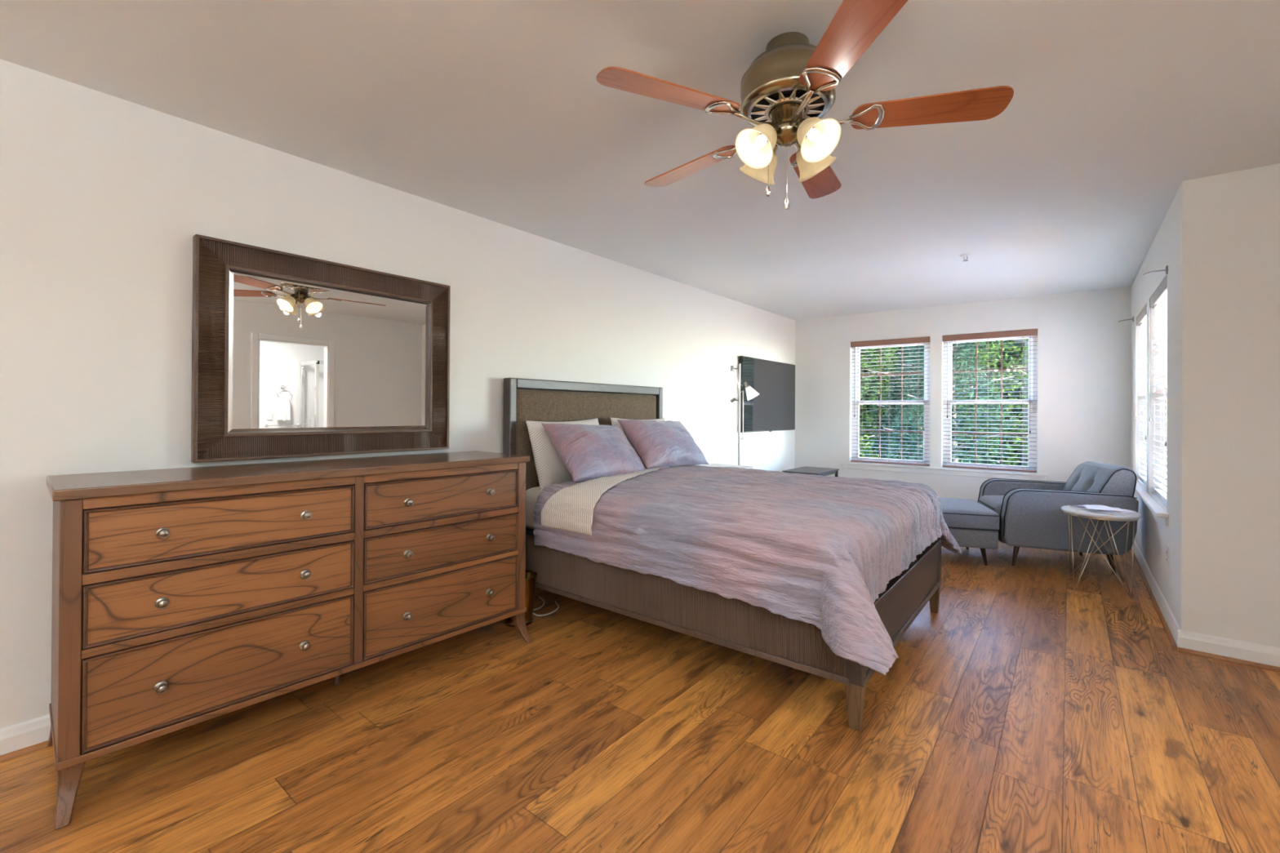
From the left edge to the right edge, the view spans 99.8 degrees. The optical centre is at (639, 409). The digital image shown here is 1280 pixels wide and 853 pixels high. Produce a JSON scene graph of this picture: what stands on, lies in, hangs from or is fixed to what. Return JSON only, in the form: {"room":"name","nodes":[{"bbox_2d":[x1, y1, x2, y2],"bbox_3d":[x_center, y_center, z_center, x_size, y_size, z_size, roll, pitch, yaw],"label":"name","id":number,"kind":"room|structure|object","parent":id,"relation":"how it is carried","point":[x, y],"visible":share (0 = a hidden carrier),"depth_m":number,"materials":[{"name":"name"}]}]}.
{"room":"bedroom","nodes":[
{"label":"bedroom","id":0,"kind":"room"},
{"bbox_2d":[0,58,795,728],"bbox_3d":[-1.046,0.012,3.454,0.260,2.440,10.100,0,0,39],"label":"wall","id":1,"kind":"structure","parent":0,"point":[104,197],"depth_m":2.25,"materials":[{"name":"paint"}]},
{"bbox_2d":[0,714,50,755],"bbox_3d":[-1.065,1.178,3.300,0.016,0.106,9.851,0,0,39],"label":"baseboard","id":2,"kind":"structure","parent":1,"relation":"attached to","point":[20,735],"depth_m":1.92,"materials":[{"name":"white paint"}]},
{"bbox_2d":[0,587,538,763],"bbox_3d":[-1.054,1.222,3.291,0.020,0.019,9.851,0,0,39],"label":"trim","id":3,"kind":"structure","parent":1,"relation":"attached to","point":[42,745],"depth_m":1.91,"materials":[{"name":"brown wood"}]},
{"bbox_2d":[191,234,450,462],"bbox_3d":[-1.503,-0.252,2.718,0.047,0.956,1.176,0,0,39],"label":"wall mirror","id":4,"kind":"object","parent":1,"relation":"attached to","point":[293,355],"visible":1,"depth_m":2.61,"materials":[{"name":"brown wood"}]},
{"bbox_2d":[227,269,428,433],"bbox_3d":[-1.506,-0.252,2.721,0.004,0.724,0.944,0,0,39],"label":"mirror glass","id":5,"kind":"object","parent":4,"relation":"attached to","point":[304,356],"depth_m":2.65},
{"bbox_2d":[739,355,795,432],"bbox_3d":[1.548,-0.160,6.464,0.050,0.850,1.420,0,0,39],"label":"television","id":6,"kind":"object","parent":1,"relation":"attached to","point":[773,409],"visible":0.91,"depth_m":6.38,"materials":[{"name":"black plastic"}]},
{"bbox_2d":[0,0,1279,320],"bbox_3d":[1.379,-1.277,1.405,6.800,0.150,10.300,0,0,39],"label":"ceiling","id":7,"kind":"structure","parent":0,"point":[498,111],"depth_m":2.21,"materials":[{"name":"paint"}]},
{"bbox_2d":[595,0,1013,209],"bbox_3d":[0.486,-0.934,1.828,1.257,0.544,1.253,0,0,39],"label":"ceiling fan","id":8,"kind":"object","parent":7,"relation":"hanging from","point":[786,91],"visible":1,"depth_m":1.69,"materials":[{"name":"brown wood"}]},
{"bbox_2d":[960,253,971,261],"bbox_3d":[2.498,-1.163,4.136,0.080,0.046,0.080,0,0,39],"label":"sprinkler head","id":9,"kind":"object","parent":7,"relation":"attached to","point":[967,255],"visible":1,"depth_m":4.12},
{"bbox_2d":[0,540,1279,852],"bbox_3d":[1.364,1.298,1.396,6.800,0.120,10.300,0,0,39],"label":"floor","id":10,"kind":"structure","parent":0,"point":[1029,713],"depth_m":1.94,"materials":[{"name":"brown wood"}]},
{"bbox_2d":[46,450,533,830],"bbox_3d":[-1.363,0.735,2.416,0.616,0.983,1.740,0,0,41],"label":"dresser","id":11,"kind":"object","parent":10,"relation":"on","point":[183,597],"visible":1,"depth_m":1.99,"materials":[{"name":"brown wood"}]},
{"bbox_2d":[503,569,537,627],"bbox_3d":[-0.704,1.096,3.132,0.212,0.272,0.212,0,0,39],"label":"basket","id":12,"kind":"object","parent":10,"relation":"on","point":[531,575],"visible":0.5,"depth_m":3.08,"materials":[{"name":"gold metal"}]},
{"bbox_2d":[533,595,559,616],"bbox_3d":[-0.604,1.221,3.362,0.222,0.023,0.304,0,0,17],"label":"power cord","id":13,"kind":"object","parent":10,"relation":"on","point":[539,597],"visible":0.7,"depth_m":3.31,"materials":[{"name":"plastic"}]},
{"bbox_2d":[502,377,941,731],"bbox_3d":[0.494,0.522,3.410,2.245,1.436,1.688,0,0,39],"label":"bed","id":14,"kind":"object","parent":10,"relation":"on","point":[735,624],"visible":0.36,"depth_m":2.78,"materials":[{"name":"brown wood"}]},
{"bbox_2d":[525,486,542,529],"bbox_3d":[0.476,0.618,3.400,2.010,0.301,1.530,0,0,39],"label":"mattress","id":15,"kind":"object","parent":14,"relation":"on","point":[531,494],"visible":0.02,"depth_m":3.35,"materials":[{"name":"beige fabric"}]},
{"bbox_2d":[525,417,599,488],"bbox_3d":[-0.469,0.291,3.677,0.267,0.461,0.690,0,0,39],"label":"pillow","id":16,"kind":"object","parent":15,"relation":"on","point":[550,468],"visible":0.36,"depth_m":3.44,"materials":[{"name":"beige fabric"}]},
{"bbox_2d":[609,417,665,467],"bbox_3d":[0.042,0.286,4.311,0.252,0.452,0.710,0,0,39],"label":"pillow","id":17,"kind":"object","parent":15,"relation":"on","point":[615,422],"visible":0.09,"depth_m":4.09,"materials":[{"name":"beige fabric"}]},
{"bbox_2d":[533,464,961,675],"bbox_3d":[0.618,0.657,3.201,2.117,0.511,2.108,0,0,39],"label":"duvet","id":18,"kind":"object","parent":15,"relation":"on","point":[820,551],"visible":0.95,"depth_m":2.43,"materials":[{"name":"fabric"}]},
{"bbox_2d":[541,465,682,535],"bbox_3d":[0.126,0.549,3.681,0.397,0.276,1.889,0,0,35],"label":"sheet","id":19,"kind":"object","parent":18,"relation":"on","point":[571,508],"visible":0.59,"depth_m":2.96,"materials":[{"name":"beige fabric"}]},
{"bbox_2d":[541,422,645,482],"bbox_3d":[-0.274,0.271,3.540,0.339,0.370,0.743,0,0,39],"label":"pillow sham","id":20,"kind":"object","parent":19,"relation":"on","point":[588,452],"visible":0.93,"depth_m":3.39,"materials":[{"name":"purple fabric"}]},
{"bbox_2d":[617,419,709,469],"bbox_3d":[0.191,0.256,4.142,0.326,0.361,0.764,0,0,43],"label":"pillow sham","id":21,"kind":"object","parent":18,"relation":"on","point":[666,443],"visible":1,"depth_m":3.99,"materials":[{"name":"purple fabric"}]},
{"bbox_2d":[703,463,752,468],"bbox_3d":[0.765,0.898,5.137,0.459,0.700,0.560,0,0,39],"label":"nightstand","id":22,"kind":"object","parent":10,"relation":"on","point":[710,464],"visible":0.06,"depth_m":5.26,"materials":[{"name":"white wood"}]},
{"bbox_2d":[717,363,759,465],"bbox_3d":[0.997,0.393,5.478,0.379,1.715,0.290,0,0,39],"label":"floor lamp","id":23,"kind":"object","parent":10,"relation":"on","point":[731,378],"visible":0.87,"depth_m":5.45,"materials":[{"name":"metal"}]},
{"bbox_2d":[782,466,839,476],"bbox_3d":[2.006,0.983,6.321,0.425,0.553,0.680,0,0,39],"label":"console table","id":24,"kind":"object","parent":10,"relation":"on","point":[805,470],"visible":0.42,"depth_m":6.24,"materials":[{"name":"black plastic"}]},
{"bbox_2d":[938,497,999,565],"bbox_3d":[2.644,1.026,4.675,0.629,0.463,0.733,0,0,18],"label":"ottoman","id":25,"kind":"object","parent":10,"relation":"on","point":[971,524],"visible":0.51,"depth_m":4.31,"materials":[{"name":"grey fabric"}]},
{"bbox_2d":[938,497,999,529],"bbox_3d":[2.644,0.878,4.676,0.624,0.168,0.724,0,0,18],"label":"cushion","id":26,"kind":"object","parent":25,"relation":"on","point":[957,513],"depth_m":4.33,"materials":[{"name":"grey fabric"}]},
{"bbox_2d":[977,461,1138,574],"bbox_3d":[3.420,0.849,4.507,0.924,0.823,0.780,0,0,19],"label":"armchair","id":27,"kind":"object","parent":10,"relation":"on","point":[1031,515],"visible":0.73,"depth_m":4.19,"materials":[{"name":"grey fabric"}]},
{"bbox_2d":[978,495,1004,519],"bbox_3d":[3.329,0.840,4.538,0.720,0.180,0.544,0,0,19],"label":"seat cushion","id":28,"kind":"object","parent":27,"relation":"on","point":[995,503],"depth_m":4.56,"materials":[{"name":"grey fabric"}]},
{"bbox_2d":[1061,505,1142,599],"bbox_3d":[3.257,0.987,3.819,0.436,0.541,0.503,0,0,39],"label":"side table","id":29,"kind":"object","parent":10,"relation":"on","point":[1067,509],"visible":0.73,"depth_m":3.74,"materials":[{"name":"beige metal"}]},
{"bbox_2d":[1070,503,1137,515],"bbox_3d":[3.292,0.706,3.833,0.210,0.021,0.300,0,0,-13],"label":"notebook","id":30,"kind":"object","parent":29,"relation":"on","point":[1082,507],"visible":0.66,"depth_m":3.75,"materials":[{"name":"paper"}]},
{"bbox_2d":[1083,505,1124,511],"bbox_3d":[3.244,0.692,3.772,0.203,0.007,0.150,0,0,27],"label":"paper sheet","id":31,"kind":"object","parent":30,"relation":"on","point":[1100,508],"visible":1,"depth_m":3.78,"materials":[{"name":"white paper"}]},
{"bbox_2d":[794,286,1131,502],"bbox_3d":[3.483,0.047,6.126,3.498,2.440,0.150,0,0,37],"label":"wall","id":32,"kind":"structure","parent":0,"point":[1084,352],"depth_m":5.64,"materials":[{"name":"paint"}]},
{"bbox_2d":[851,342,929,464],"bbox_3d":[3.033,-0.089,6.524,0.886,1.500,0.066,0,0,37],"label":"window","id":33,"kind":"structure","parent":32,"relation":"in","point":[855,394],"depth_m":6.54,"materials":[{"name":"white plastic"}]},
{"bbox_2d":[850,336,929,466],"bbox_3d":[2.981,-0.095,6.457,0.878,1.486,0.075,0,0,37],"label":"window blind","id":34,"kind":"object","parent":33,"relation":"attached to","point":[917,340],"visible":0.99,"depth_m":6.43,"materials":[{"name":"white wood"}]},
{"bbox_2d":[858,403,923,459],"bbox_3d":[3.027,0.261,6.518,0.724,0.668,0.007,0,0,37],"label":"grille","id":35,"kind":"object","parent":33,"relation":"attached to","point":[866,458],"depth_m":6.58,"materials":[{"name":"brown wood"}]},
{"bbox_2d":[859,346,924,400],"bbox_3d":[3.047,-0.431,6.543,0.724,0.653,0.007,0,0,37],"label":"grille","id":36,"kind":"object","parent":33,"relation":"attached to","point":[872,347],"depth_m":6.61,"materials":[{"name":"brown wood"}]},
{"bbox_2d":[840,461,1048,480],"bbox_3d":[3.361,0.694,6.152,2.075,0.079,0.120,0,0,37],"label":"trim","id":37,"kind":"structure","parent":32,"relation":"attached to","point":[859,465],"depth_m":6.03,"materials":[{"name":"white paint"}]},
{"bbox_2d":[942,335,1037,472],"bbox_3d":[3.826,-0.087,5.919,0.870,1.500,0.065,0,0,37],"label":"window","id":38,"kind":"structure","parent":32,"relation":"in","point":[1033,357],"depth_m":5.89,"materials":[{"name":"white plastic"}]},
{"bbox_2d":[951,403,1027,464],"bbox_3d":[3.820,0.263,5.913,0.708,0.668,0.007,0,0,37],"label":"grille","id":39,"kind":"object","parent":38,"relation":"attached to","point":[1001,434],"depth_m":5.86,"materials":[{"name":"brown wood"}]},
{"bbox_2d":[942,328,1037,472],"bbox_3d":[3.775,-0.092,5.852,0.862,1.486,0.075,0,0,37],"label":"window blind","id":40,"kind":"object","parent":38,"relation":"attached to","point":[1023,333],"visible":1,"depth_m":5.84,"materials":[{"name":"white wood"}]},
{"bbox_2d":[951,340,1028,399],"bbox_3d":[3.841,-0.429,5.938,0.708,0.653,0.007,0,0,37],"label":"grille","id":41,"kind":"object","parent":38,"relation":"attached to","point":[960,341],"depth_m":5.99,"materials":[{"name":"brown wood"}]},
{"bbox_2d":[1130,173,1224,637],"bbox_3d":[3.812,0.041,3.931,0.150,2.440,3.000,0,0,39],"label":"wall","id":42,"kind":"structure","parent":0,"point":[1189,240],"depth_m":2.79,"materials":[{"name":"paint"}]},
{"bbox_2d":[1118,315,1133,322],"bbox_3d":[4.470,-0.827,4.961,0.107,0.052,0.052,0,0,39],"label":"curtain bracket","id":43,"kind":"object","parent":42,"relation":"attached to","point":[1132,318],"visible":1,"depth_m":4.94,"materials":[{"name":"grey metal"}]},
{"bbox_2d":[1135,304,1146,487],"bbox_3d":[4.141,-0.093,4.412,0.075,1.431,0.852,0,0,39],"label":"window blind","id":44,"kind":"object","parent":42,"relation":"attached to","point":[1142,318],"visible":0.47,"depth_m":4.60,"materials":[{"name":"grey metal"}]},
{"bbox_2d":[1134,480,1168,526],"bbox_3d":[3.783,0.658,3.994,0.140,0.079,2.150,0,0,39],"label":"trim","id":45,"kind":"structure","parent":42,"relation":"attached to","point":[1159,510],"depth_m":3.54,"materials":[{"name":"white paint"}]},
{"bbox_2d":[1129,548,1177,650],"bbox_3d":[3.716,1.251,3.970,0.020,0.019,2.984,0,0,39],"label":"trim","id":46,"kind":"structure","parent":42,"relation":"attached to","point":[1164,624],"depth_m":3.38,"materials":[{"name":"brown wood"}]},
{"bbox_2d":[1142,265,1168,275],"bbox_3d":[3.118,-0.838,3.263,0.107,0.052,0.052,0,0,39],"label":"curtain bracket","id":47,"kind":"object","parent":42,"relation":"attached to","point":[1166,269],"visible":1,"depth_m":3.24,"materials":[{"name":"grey metal"}]},
{"bbox_2d":[1131,539,1182,650],"bbox_3d":[3.727,1.208,3.961,0.016,0.106,2.984,0,0,39],"label":"baseboard","id":48,"kind":"structure","parent":42,"relation":"attached to","point":[1167,614],"depth_m":3.39,"materials":[{"name":"white paint"}]},
{"bbox_2d":[1148,275,1167,507],"bbox_3d":[3.484,-0.100,3.586,0.075,1.431,0.942,0,0,39],"label":"window blind","id":49,"kind":"object","parent":42,"relation":"attached to","point":[1158,301],"visible":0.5,"depth_m":3.71,"materials":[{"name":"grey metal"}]},
{"bbox_2d":[1164,367,1167,493],"bbox_3d":[3.550,-0.095,3.534,0.065,1.445,0.950,0,0,39],"label":"window","id":50,"kind":"structure","parent":42,"relation":"in","point":[1166,367],"depth_m":3.90,"materials":[{"name":"white plastic"}]},
{"bbox_2d":[1165,545,1168,567],"bbox_3d":[3.110,0.864,3.180,0.008,0.116,0.072,0,0,39],"label":"wall outlet","id":51,"kind":"object","parent":42,"relation":"attached to","point":[1167,547],"visible":1,"depth_m":3.15,"materials":[{"name":"plastic"}]},
{"bbox_2d":[1223,163,1279,648],"bbox_3d":[3.369,0.033,2.442,1.013,2.440,0.120,0,0,39],"label":"wall","id":52,"kind":"structure","parent":0,"point":[1251,326],"depth_m":2.65,"materials":[{"name":"paint"}]},
{"bbox_2d":[1177,629,1279,666],"bbox_3d":[3.209,1.199,2.474,1.057,0.106,0.016,0,0,39],"label":"baseboard","id":53,"kind":"structure","parent":52,"relation":"attached to","point":[1245,651],"depth_m":2.68,"materials":[{"name":"white paint"}]},
{"bbox_2d":[1177,647,1279,671],"bbox_3d":[3.200,1.243,2.462,1.057,0.019,0.020,0,0,39],"label":"trim","id":54,"kind":"structure","parent":52,"relation":"attached to","point":[1255,664],"depth_m":2.67,"materials":[{"name":"brown wood"}]},
{"label":"outside","id":55,"kind":"structure","parent":0,"visible":0},
{"bbox_3d":[10.256,4.430,12.889,60.000,0.200,57.000,0,0,39],"label":"ground","id":56,"kind":"structure","parent":55,"visible":0},
{"bbox_2d":[858,360,879,457],"bbox_3d":[3.764,0.669,13.510,4.032,7.260,4.398,0,0,-18],"label":"leafy tree","id":57,"kind":"object","parent":56,"relation":"on","point":[865,447],"visible":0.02,"depth_m":12.31,"materials":[{"name":"green plant"}]},
{"bbox_2d":[859,346,913,457],"bbox_3d":[6.639,-0.297,17.832,5.653,9.254,5.353,0,0,-35],"label":"leafy tree","id":58,"kind":"object","parent":56,"relation":"on","point":[890,348],"visible":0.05,"depth_m":16.09,"materials":[{"name":"green plant"}]},
{"bbox_2d":[867,345,965,461],"bbox_3d":[7.165,0.985,13.907,3.270,6.669,3.512,0,0,22],"label":"spruce tree","id":59,"kind":"object","parent":56,"relation":"on","point":[895,390],"visible":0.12,"depth_m":13.88,"materials":[{"name":"green plant"}]},
{"bbox_2d":[858,338,1024,466],"bbox_3d":[9.779,-0.282,21.916,28.380,9.662,2.941,0,0,39],"label":"hedgerow","id":60,"kind":"object","parent":56,"relation":"on","point":[1015,394],"visible":0.03,"depth_m":19.17,"materials":[{"name":"green plant"}]},
{"bbox_2d":[884,341,1018,465],"bbox_3d":[6.181,0.265,10.730,3.159,8.075,3.129,0,0,28],"label":"spruce tree","id":61,"kind":"object","parent":56,"relation":"on","point":[982,385],"visible":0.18,"depth_m":10.24,"materials":[{"name":"green plant"}]},
{"bbox_2d":[922,338,1028,466],"bbox_3d":[10.535,-0.781,14.644,5.599,10.242,5.584,0,0,-21],"label":"leafy tree","id":62,"kind":"object","parent":56,"relation":"on","point":[1024,387],"visible":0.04,"depth_m":13.60,"materials":[{"name":"green plant"}]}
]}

